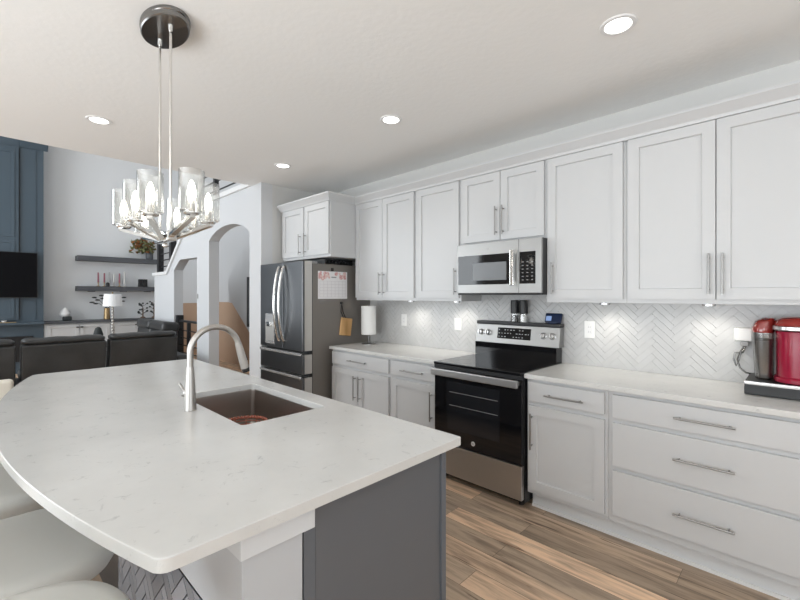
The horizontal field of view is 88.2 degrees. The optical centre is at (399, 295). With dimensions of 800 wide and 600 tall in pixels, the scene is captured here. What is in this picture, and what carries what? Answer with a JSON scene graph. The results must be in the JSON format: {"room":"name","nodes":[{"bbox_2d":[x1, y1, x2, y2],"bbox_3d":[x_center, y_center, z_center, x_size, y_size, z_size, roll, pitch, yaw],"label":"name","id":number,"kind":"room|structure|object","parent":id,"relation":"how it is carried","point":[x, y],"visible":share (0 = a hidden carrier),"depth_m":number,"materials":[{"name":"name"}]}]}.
{"room":"kitchen","nodes":[
{"label":"kitchen","id":0,"kind":"room"},
{"bbox_2d":[44,146,200,353],"bbox_3d":[-7.076,-1.167,8.162,0.170,5.200,8.400,0,0,44],"label":"wall","id":1,"kind":"structure","parent":0,"point":[81,206],"depth_m":8.75,"materials":[{"name":"white paint"}]},
{"bbox_2d":[75,286,154,291],"bbox_3d":[-6.031,-0.140,8.938,0.278,0.110,1.550,0,0,44],"label":"floating shelf","id":2,"kind":"object","parent":1,"relation":"attached to","point":[77,288],"visible":0.86,"depth_m":8.70,"materials":[{"name":"grey wood"}]},
{"bbox_2d":[138,279,142,286],"bbox_3d":[-5.775,-0.281,9.188,0.120,0.170,0.081,0,0,44],"label":"bookend","id":3,"kind":"object","parent":2,"relation":"on","point":[140,281],"visible":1,"depth_m":9.16,"materials":[{"name":"black"}]},
{"bbox_2d":[143,279,147,286],"bbox_3d":[-5.712,-0.281,9.252,0.120,0.170,0.081,0,0,44],"label":"bookend","id":4,"kind":"object","parent":2,"relation":"on","point":[144,280],"visible":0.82,"depth_m":9.21,"materials":[{"name":"black"}]},
{"bbox_2d":[75,255,156,264],"bbox_3d":[-6.052,-0.766,8.917,0.278,0.098,1.490,0,0,44],"label":"floating shelf","id":5,"kind":"object","parent":1,"relation":"attached to","point":[78,257],"visible":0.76,"depth_m":8.75,"materials":[{"name":"grey wood"}]},
{"bbox_2d":[129,237,155,258],"bbox_3d":[-5.731,-1.055,9.209,0.337,0.479,0.535,0,0,29],"label":"flower vase","id":6,"kind":"object","parent":5,"relation":"on","point":[144,247],"visible":0.98,"depth_m":9.16,"materials":[{"name":"grey plant"}]},
{"bbox_2d":[155,182,271,377],"bbox_3d":[-3.015,0.063,6.239,4.090,2.740,0.140,0,0,44],"label":"wall","id":7,"kind":"structure","parent":0,"point":[250,207],"depth_m":5.83,"materials":[{"name":"grey paint"}]},
{"bbox_2d":[152,184,250,275],"bbox_3d":[-3.119,-0.867,6.340,3.880,1.000,0.200,0,0,44],"label":"trim","id":8,"kind":"structure","parent":7,"relation":"attached to","point":[240,187],"depth_m":5.95,"materials":[{"name":"white paint"}]},
{"bbox_2d":[157,201,198,271],"bbox_3d":[-3.759,-0.932,6.958,1.900,1.030,0.090,0,0,44],"label":"stair railing","id":9,"kind":"object","parent":8,"relation":"on","point":[160,250],"visible":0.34,"depth_m":7.52,"materials":[{"name":"black metal"}]},
{"bbox_2d":[204,177,234,195],"bbox_3d":[-2.342,-1.912,5.575,1.660,1.090,0.060,0,0,44],"label":"loft railing","id":10,"kind":"object","parent":8,"relation":"on","point":[215,182],"visible":0.02,"depth_m":5.79,"materials":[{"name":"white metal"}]},
{"bbox_2d":[201,176,248,301],"bbox_3d":[-2.663,-1.167,8.132,6.230,5.200,0.120,0,0,44],"label":"wall","id":11,"kind":"structure","parent":0,"point":[232,243],"depth_m":9.20,"materials":[{"name":"grey paint"}]},
{"bbox_2d":[219,302,248,364],"bbox_3d":[-3.126,0.788,8.430,4.150,1.290,0.100,0,0,44],"label":"wall","id":12,"kind":"structure","parent":0,"point":[228,315],"depth_m":8.86,"materials":[{"name":"beige paint"}]},
{"bbox_2d":[228,239,248,330],"bbox_3d":[-2.244,-0.717,7.366,3.500,4.300,0.170,0,0,44],"label":"wall","id":13,"kind":"structure","parent":0,"point":[237,281],"depth_m":8.09,"materials":[{"name":"grey paint"}]},
{"bbox_2d":[247,277,248,326],"bbox_3d":[-2.741,0.118,7.715,0.500,0.950,0.024,0,0,44],"label":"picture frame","id":14,"kind":"object","parent":13,"relation":"attached to","point":[247,277],"visible":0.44,"depth_m":7.84,"materials":[{"name":"black"}]},
{"bbox_2d":[248,280,248,323],"bbox_3d":[-2.749,0.118,7.707,0.380,0.830,0.002,0,0,44],"label":"print","id":15,"kind":"object","parent":14,"relation":"attached to","point":[248,280],"depth_m":7.82,"materials":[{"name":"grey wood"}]},
{"bbox_2d":[272,185,314,263],"bbox_3d":[-1.283,0.063,5.178,0.130,2.740,0.760,0,0,44],"label":"wall","id":16,"kind":"structure","parent":0,"point":[280,195],"depth_m":4.92,"materials":[{"name":"grey paint"}]},
{"bbox_2d":[15,354,780,599],"bbox_3d":[-2.127,1.493,3.333,14.100,0.120,8.600,0,0,44],"label":"floor","id":17,"kind":"structure","parent":0,"point":[498,547],"depth_m":2.23,"materials":[{"name":"brown wood"}]},
{"bbox_2d":[0,379,13,399],"bbox_3d":[-3.113,1.016,2.971,0.535,0.835,0.475,0,0,44],"label":"dining chair","id":18,"kind":"object","parent":17,"relation":"on","point":[6,385],"visible":0.2,"depth_m":2.92,"materials":[{"name":"beige fabric"}]},
{"bbox_2d":[0,462,43,519],"bbox_3d":[-1.712,0.977,1.682,0.550,0.912,0.572,0,0,44],"label":"bar stool","id":19,"kind":"object","parent":17,"relation":"on","point":[14,500],"visible":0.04,"depth_m":1.59,"materials":[{"name":"white leather"}]},
{"bbox_2d":[0,136,47,373],"bbox_3d":[-7.721,-0.867,7.007,0.559,4.600,2.645,0,0,44],"label":"fireplace surround","id":20,"kind":"object","parent":17,"relation":"on","point":[21,162],"visible":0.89,"depth_m":7.59,"materials":[{"name":"blue wood"}]},
{"bbox_2d":[0,251,37,297],"bbox_3d":[-7.282,-0.377,7.169,0.071,0.830,1.490,0,0,44],"label":"television","id":21,"kind":"object","parent":20,"relation":"attached to","point":[18,270],"visible":1,"depth_m":7.49,"materials":[{"name":"black"}]},
{"bbox_2d":[0,508,113,599],"bbox_3d":[-1.204,0.980,1.250,0.524,0.907,0.566,0,0,44],"label":"bar stool","id":22,"kind":"object","parent":17,"relation":"on","point":[38,549],"visible":0.56,"depth_m":1.24,"materials":[{"name":"white leather"}]},
{"bbox_2d":[2,580,129,599],"bbox_3d":[-0.731,0.919,0.747,0.410,1.027,0.437,0,0,44],"label":"bar stool","id":23,"kind":"object","parent":17,"relation":"on","point":[82,589],"visible":1,"depth_m":0.90,"materials":[{"name":"white leather"}]},
{"bbox_2d":[44,321,137,340],"bbox_3d":[-6.162,0.989,8.697,0.428,0.889,2.058,0,0,44],"label":"base cabinet","id":24,"kind":"object","parent":17,"relation":"on","point":[70,329],"visible":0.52,"depth_m":8.30,"materials":[{"name":"grey paint"}]},
{"bbox_2d":[44,317,154,323],"bbox_3d":[-6.152,0.520,8.700,0.438,0.044,2.080,0,0,44],"label":"countertop","id":25,"kind":"structure","parent":24,"relation":"on","point":[119,319],"depth_m":8.35,"materials":[{"name":"grey wood"}]},
{"bbox_2d":[60,308,71,320],"bbox_3d":[-6.652,0.362,8.217,0.170,0.270,0.190,0,0,44],"label":"ornament","id":26,"kind":"object","parent":25,"relation":"on","point":[64,313],"visible":1,"depth_m":8.17,"materials":[{"name":"white ceramic"}]},
{"bbox_2d":[89,295,125,318],"bbox_3d":[-6.175,0.230,8.736,0.120,0.536,0.650,0,0,44],"label":"vase","id":27,"kind":"object","parent":25,"relation":"on","point":[106,310],"visible":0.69,"depth_m":8.67,"materials":[{"name":"gold metal"}]},
{"bbox_2d":[137,303,147,317],"bbox_3d":[-5.709,0.324,9.170,0.204,0.348,0.148,0,0,-23],"label":"arrangement","id":28,"kind":"object","parent":25,"relation":"on","point":[139,304],"visible":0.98,"depth_m":9.17,"materials":[{"name":"brown"}]},
{"bbox_2d":[149,301,154,317],"bbox_3d":[-5.574,0.308,9.343,0.143,0.379,0.200,0,0,18],"label":"arrangement","id":29,"kind":"object","parent":25,"relation":"on","point":[152,303],"visible":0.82,"depth_m":9.33,"materials":[{"name":"brown"}]},
{"bbox_2d":[0,330,186,386],"bbox_3d":[-4.038,0.942,4.901,0.933,0.981,2.695,0,0,44],"label":"sofa","id":30,"kind":"object","parent":17,"relation":"on","point":[53,354],"visible":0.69,"depth_m":4.71,"materials":[{"name":"grey leather"}]},
{"bbox_2d":[106,318,178,352],"bbox_3d":[-4.316,0.919,6.709,1.930,1.028,0.915,0,0,44],"label":"loveseat","id":31,"kind":"object","parent":17,"relation":"on","point":[144,325],"visible":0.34,"depth_m":6.62,"materials":[{"name":"grey leather"}]},
{"bbox_2d":[175,315,196,356],"bbox_3d":[-3.340,0.878,6.557,1.020,1.110,0.100,0,0,44],"label":"railing","id":32,"kind":"object","parent":17,"relation":"on","point":[179,319],"visible":0.49,"depth_m":6.82,"materials":[{"name":"black metal"}]},
{"bbox_2d":[99,452,445,599],"bbox_3d":[-1.022,0.992,2.157,2.624,0.883,0.811,0,0,44],"label":"kitchen island","id":33,"kind":"object","parent":17,"relation":"on","point":[384,539],"visible":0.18,"depth_m":1.25,"materials":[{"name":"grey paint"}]},
{"bbox_2d":[0,359,460,573],"bbox_3d":[-1.168,0.534,2.039,2.720,0.030,1.207,0,0,44],"label":"island countertop","id":34,"kind":"structure","parent":33,"relation":"on","point":[115,454],"depth_m":1.34,"materials":[{"name":"white stone"}]},
{"bbox_2d":[179,324,249,411],"bbox_3d":[-0.891,0.327,1.991,0.129,0.385,0.307,0,0,44],"label":"faucet","id":35,"kind":"object","parent":34,"relation":"on","point":[189,392],"visible":1,"depth_m":1.88,"materials":[{"name":"silver metal"}]},
{"bbox_2d":[196,389,312,424],"bbox_3d":[-0.749,0.654,2.046,0.770,0.209,0.450,0,0,44],"label":"sink","id":36,"kind":"object","parent":34,"relation":"in","point":[250,402],"visible":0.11,"depth_m":2.34,"materials":[{"name":"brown metal"}]},
{"bbox_2d":[228,415,267,424],"bbox_3d":[-0.810,0.704,2.148,0.237,0.103,0.237,0,0,22],"label":"rack","id":37,"kind":"object","parent":36,"relation":"in","point":[245,416],"visible":0.23,"depth_m":2.25,"materials":[{"name":"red metal"}]},
{"bbox_2d":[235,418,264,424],"bbox_3d":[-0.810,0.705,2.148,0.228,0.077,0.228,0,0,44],"label":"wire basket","id":38,"kind":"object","parent":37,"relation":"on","point":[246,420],"depth_m":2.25,"materials":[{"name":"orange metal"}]},
{"bbox_2d":[260,260,369,398],"bbox_3d":[-1.003,0.539,4.723,0.872,1.788,0.990,0,0,44],"label":"refrigerator","id":39,"kind":"object","parent":17,"relation":"on","point":[298,331],"visible":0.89,"depth_m":4.34,"materials":[{"name":"grey metal"}]},
{"bbox_2d":[308,259,352,265],"bbox_3d":[-0.795,-0.361,4.612,0.380,0.056,0.370,0,0,44],"label":"tray","id":40,"kind":"object","parent":39,"relation":"on","point":[319,261],"visible":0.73,"depth_m":4.48,"materials":[{"name":"black metal"}]},
{"bbox_2d":[318,271,346,298],"bbox_3d":[-0.713,-0.112,4.394,0.005,0.290,0.378,0,0,44],"label":"wall calendar","id":41,"kind":"object","parent":39,"relation":"attached to","point":[331,285],"visible":1,"depth_m":4.39,"materials":[{"name":"white paper"}]},
{"bbox_2d":[318,271,345,279],"bbox_3d":[-0.715,-0.207,4.390,0.001,0.095,0.365,0,0,44],"label":"print","id":42,"kind":"object","parent":41,"relation":"on","point":[322,275],"depth_m":4.38},
{"bbox_3d":[-0.632,0.077,4.466,0.020,0.028,0.028,0,0,44],"label":"hook","id":43,"kind":"object","parent":39,"relation":"attached to","visible":0},
{"bbox_2d":[339,304,351,335],"bbox_3d":[-0.591,0.262,4.505,0.018,0.364,0.179,0,0,44],"label":"cutting board","id":44,"kind":"object","parent":43,"relation":"hanging from","point":[345,323],"visible":1,"depth_m":4.49,"materials":[{"name":"beige wood"}]},
{"bbox_2d":[332,349,390,415],"bbox_3d":[-0.201,0.992,4.184,0.867,0.883,0.652,0,0,44],"label":"base cabinet","id":45,"kind":"object","parent":17,"relation":"on","point":[360,380],"visible":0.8,"depth_m":3.94,"materials":[{"name":"grey paint"}]},
{"bbox_2d":[329,341,474,363],"bbox_3d":[-0.007,0.534,4.005,1.416,0.030,0.631,0,0,44],"label":"countertop","id":46,"kind":"structure","parent":45,"relation":"on","point":[428,355],"depth_m":3.84,"materials":[{"name":"white stone"}]},
{"bbox_2d":[361,304,375,344],"bbox_3d":[-0.337,0.303,4.444,0.158,0.432,0.158,0,0,44],"label":"paper towel holder","id":47,"kind":"object","parent":46,"relation":"on","point":[368,313],"visible":1,"depth_m":4.38,"materials":[{"name":"white paper"}]},
{"bbox_2d":[391,358,434,428],"bbox_3d":[0.301,0.992,3.695,0.534,0.883,0.652,0,0,44],"label":"base cabinet","id":48,"kind":"object","parent":17,"relation":"on","point":[412,383],"visible":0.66,"depth_m":3.48,"materials":[{"name":"grey paint"}]},
{"bbox_2d":[431,313,563,504],"bbox_3d":[0.750,0.785,3.207,0.770,1.295,0.698,0,0,44],"label":"range","id":49,"kind":"object","parent":17,"relation":"on","point":[481,397],"depth_m":3.03,"materials":[{"name":"black"}]},
{"bbox_2d":[434,354,555,375],"bbox_3d":[0.726,0.526,3.195,0.752,0.022,0.543,0,0,44],"label":"cooktop","id":50,"kind":"object","parent":49,"relation":"in","point":[488,364],"depth_m":3.14,"materials":[{"name":"black glass"}]},
{"bbox_2d":[511,300,518,321],"bbox_3d":[0.955,0.127,3.436,0.068,0.180,0.068,0,0,44],"label":"mill","id":51,"kind":"object","parent":49,"relation":"on","point":[514,303],"visible":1,"depth_m":3.41,"materials":[{"name":"black"}]},
{"bbox_2d":[519,300,527,321],"bbox_3d":[1.012,0.127,3.380,0.068,0.180,0.068,0,0,44],"label":"mill","id":52,"kind":"object","parent":49,"relation":"on","point":[523,304],"visible":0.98,"depth_m":3.35,"materials":[{"name":"black plastic"}]},
{"bbox_2d":[528,379,612,531],"bbox_3d":[1.227,0.992,2.791,0.509,0.883,0.652,0,0,44],"label":"base cabinet","id":53,"kind":"object","parent":17,"relation":"on","point":[568,425],"visible":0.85,"depth_m":2.57,"materials":[{"name":"grey paint"}]},
{"bbox_2d":[609,391,799,599],"bbox_3d":[1.743,0.992,2.287,0.930,0.883,0.652,0,0,44],"label":"base cabinet","id":54,"kind":"object","parent":17,"relation":"on","point":[716,488],"visible":0.95,"depth_m":2.07,"materials":[{"name":"grey paint"}]},
{"bbox_2d":[524,363,799,418],"bbox_3d":[1.571,0.534,2.465,1.465,0.030,0.631,0,0,44],"label":"countertop","id":55,"kind":"structure","parent":54,"relation":"on","point":[715,393],"depth_m":2.38,"materials":[{"name":"white stone"}]},
{"bbox_2d":[744,373,799,399],"bbox_3d":[2.050,0.483,2.177,0.337,0.072,0.340,0,0,44],"label":"pod drawer","id":56,"kind":"object","parent":55,"relation":"on","point":[752,385],"visible":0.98,"depth_m":2.11,"materials":[{"name":"black"}]},
{"bbox_2d":[751,316,799,385],"bbox_3d":[2.052,0.278,2.166,0.324,0.339,0.290,0,0,44],"label":"coffee maker","id":57,"kind":"object","parent":56,"relation":"on","point":[786,329],"visible":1,"depth_m":2.13,"materials":[{"name":"red plastic"}]},
{"bbox_2d":[532,502,793,599],"bbox_3d":[1.421,1.424,2.322,1.440,0.018,0.012,0,0,44],"label":"trim","id":58,"kind":"structure","parent":54,"relation":"attached to","point":[723,575],"depth_m":2.25,"materials":[{"name":"white paint"}]},
{"bbox_3d":[-5.259,1.133,7.354,0.300,0.600,0.620,0,0,44],"label":"end table","id":59,"kind":"object","parent":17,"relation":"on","visible":0},
{"bbox_2d":[93,327,102,334],"bbox_3d":[-5.301,0.690,7.254,0.150,0.284,0.150,0,0,44],"label":"lamp","id":60,"kind":"object","parent":59,"relation":"on","point":[98,330],"visible":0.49,"depth_m":7.21,"materials":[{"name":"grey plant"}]},
{"bbox_2d":[102,292,122,332],"bbox_3d":[-5.147,0.382,7.397,0.300,0.902,0.300,0,0,44],"label":"table lamp","id":61,"kind":"object","parent":59,"relation":"on","point":[112,299],"visible":0.78,"depth_m":7.31,"materials":[{"name":"white fabric"}]},
{"bbox_2d":[0,0,799,193],"bbox_3d":[-0.611,-1.417,0.519,7.800,0.220,6.490,0,0,44],"label":"ceiling","id":62,"kind":"structure","parent":0,"point":[306,85],"depth_m":2.42,"materials":[{"name":"white paint"}]},
{"bbox_2d":[85,115,111,124],"bbox_3d":[-2.239,-1.303,3.072,0.164,0.006,0.164,0,0,44],"label":"recessed light","id":63,"kind":"object","parent":62,"relation":"in","point":[92,118],"visible":1,"depth_m":3.07,"materials":[{"name":"white paint"}]},
{"bbox_2d":[112,4,219,247],"bbox_3d":[-1.143,-0.768,1.994,0.937,1.076,0.357,0,0,44],"label":"chandelier","id":64,"kind":"object","parent":62,"relation":"hanging from","point":[162,26],"visible":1,"depth_m":1.92,"materials":[{"name":"silver metal"}]},
{"bbox_2d":[275,163,290,167],"bbox_3d":[-1.175,-1.303,4.146,0.164,0.006,0.164,0,0,44],"label":"recessed light","id":65,"kind":"object","parent":62,"relation":"in","point":[279,165],"visible":1,"depth_m":4.13,"materials":[{"name":"white paint"}]},
{"bbox_2d":[380,115,401,124],"bbox_3d":[-0.067,-1.303,3.063,0.164,0.006,0.164,0,0,44],"label":"recessed light","id":66,"kind":"object","parent":62,"relation":"in","point":[387,119],"visible":1,"depth_m":3.05,"materials":[{"name":"white paint"}]},
{"bbox_2d":[599,13,637,35],"bbox_3d":[1.053,-1.303,1.994,0.164,0.006,0.164,0,0,44],"label":"recessed light","id":67,"kind":"object","parent":62,"relation":"in","point":[619,24],"visible":1,"depth_m":1.98,"materials":[{"name":"white paint"}]},
{"bbox_2d":[337,60,799,382],"bbox_3d":[1.741,0.063,2.858,7.700,2.740,0.158,0,0,44],"label":"wall","id":68,"kind":"structure","parent":0,"point":[789,72],"depth_m":2.93,"materials":[{"name":"grey paint"}]},
{"bbox_2d":[282,200,355,262],"bbox_3d":[-0.836,-0.725,4.771,0.940,0.644,0.714,0,0,44],"label":"upper cabinet","id":69,"kind":"object","parent":68,"relation":"attached to","point":[327,229],"visible":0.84,"depth_m":4.42,"materials":[{"name":"grey paint"}]},
{"bbox_2d":[277,80,799,212],"bbox_3d":[0.324,-1.015,3.403,4.550,0.076,0.404,0,0,44],"label":"trim","id":70,"kind":"structure","parent":69,"relation":"attached to","point":[790,91],"depth_m":2.70,"materials":[{"name":"grey paint"}]},
{"bbox_2d":[356,191,415,300],"bbox_3d":[-0.073,-0.500,4.255,0.868,1.094,0.360,0,0,44],"label":"upper cabinet","id":71,"kind":"object","parent":68,"relation":"attached to","point":[386,227],"visible":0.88,"depth_m":4.12,"materials":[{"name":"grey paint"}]},
{"bbox_2d":[416,180,480,300],"bbox_3d":[0.423,-0.500,3.772,0.515,1.094,0.360,0,0,44],"label":"upper cabinet","id":72,"kind":"object","parent":68,"relation":"attached to","point":[438,208],"visible":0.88,"depth_m":3.67,"materials":[{"name":"grey paint"}]},
{"bbox_2d":[461,160,546,244],"bbox_3d":[0.881,-0.731,3.334,0.750,0.632,0.374,0,0,44],"label":"upper cabinet","id":73,"kind":"object","parent":68,"relation":"attached to","point":[508,204],"visible":0.79,"depth_m":3.19,"materials":[{"name":"grey paint"}]},
{"bbox_2d":[457,237,546,294],"bbox_3d":[0.850,-0.209,3.270,0.728,0.408,0.414,0,0,44],"label":"microwave","id":74,"kind":"object","parent":73,"relation":"attached to","point":[518,266],"visible":0.98,"depth_m":3.10,"materials":[{"name":"silver metal"}]},
{"bbox_2d":[547,141,625,302],"bbox_3d":[1.332,-0.500,2.885,0.520,1.094,0.360,0,0,44],"label":"upper cabinet","id":75,"kind":"object","parent":68,"relation":"attached to","point":[586,190],"visible":0.79,"depth_m":2.77,"materials":[{"name":"grey paint"}]},
{"bbox_2d":[377,295,799,382],"bbox_3d":[1.026,0.254,3.442,3.580,0.531,0.004,0,0,44],"label":"tile backsplash","id":76,"kind":"structure","parent":68,"relation":"attached to","point":[429,323],"depth_m":2.92,"materials":[{"name":"white tile"}]},
{"bbox_2d":[401,314,406,325],"bbox_3d":[0.043,0.258,4.392,0.077,0.124,0.009,0,0,44],"label":"wall outlet","id":77,"kind":"object","parent":76,"relation":"attached to","point":[403,316],"visible":1,"depth_m":4.39,"materials":[{"name":"white plastic"}]},
{"bbox_2d":[454,318,461,329],"bbox_3d":[0.548,0.267,3.899,0.082,0.116,0.009,0,0,44],"label":"wall outlet","id":78,"kind":"object","parent":76,"relation":"attached to","point":[457,321],"visible":1,"depth_m":3.90,"materials":[{"name":"white plastic"}]},
{"bbox_2d":[584,321,594,337],"bbox_3d":[1.406,0.251,3.062,0.076,0.127,0.009,0,0,44],"label":"wall outlet","id":79,"kind":"object","parent":76,"relation":"attached to","point":[589,326],"visible":1,"depth_m":3.06,"materials":[{"name":"white plastic"}]},
{"bbox_2d":[733,327,751,373],"bbox_3d":[2.003,0.319,2.414,0.088,0.262,0.102,0,0,44],"label":"plug adapter","id":80,"kind":"object","parent":76,"relation":"attached to","point":[742,334],"visible":0.88,"depth_m":2.41,"materials":[{"name":"white plastic"}]},
{"bbox_2d":[626,99,799,304],"bbox_3d":[1.848,-0.500,2.381,0.920,1.094,0.360,0,0,44],"label":"upper cabinet","id":81,"kind":"object","parent":68,"relation":"attached to","point":[713,206],"visible":0.96,"depth_m":2.29,"materials":[{"name":"grey paint"}]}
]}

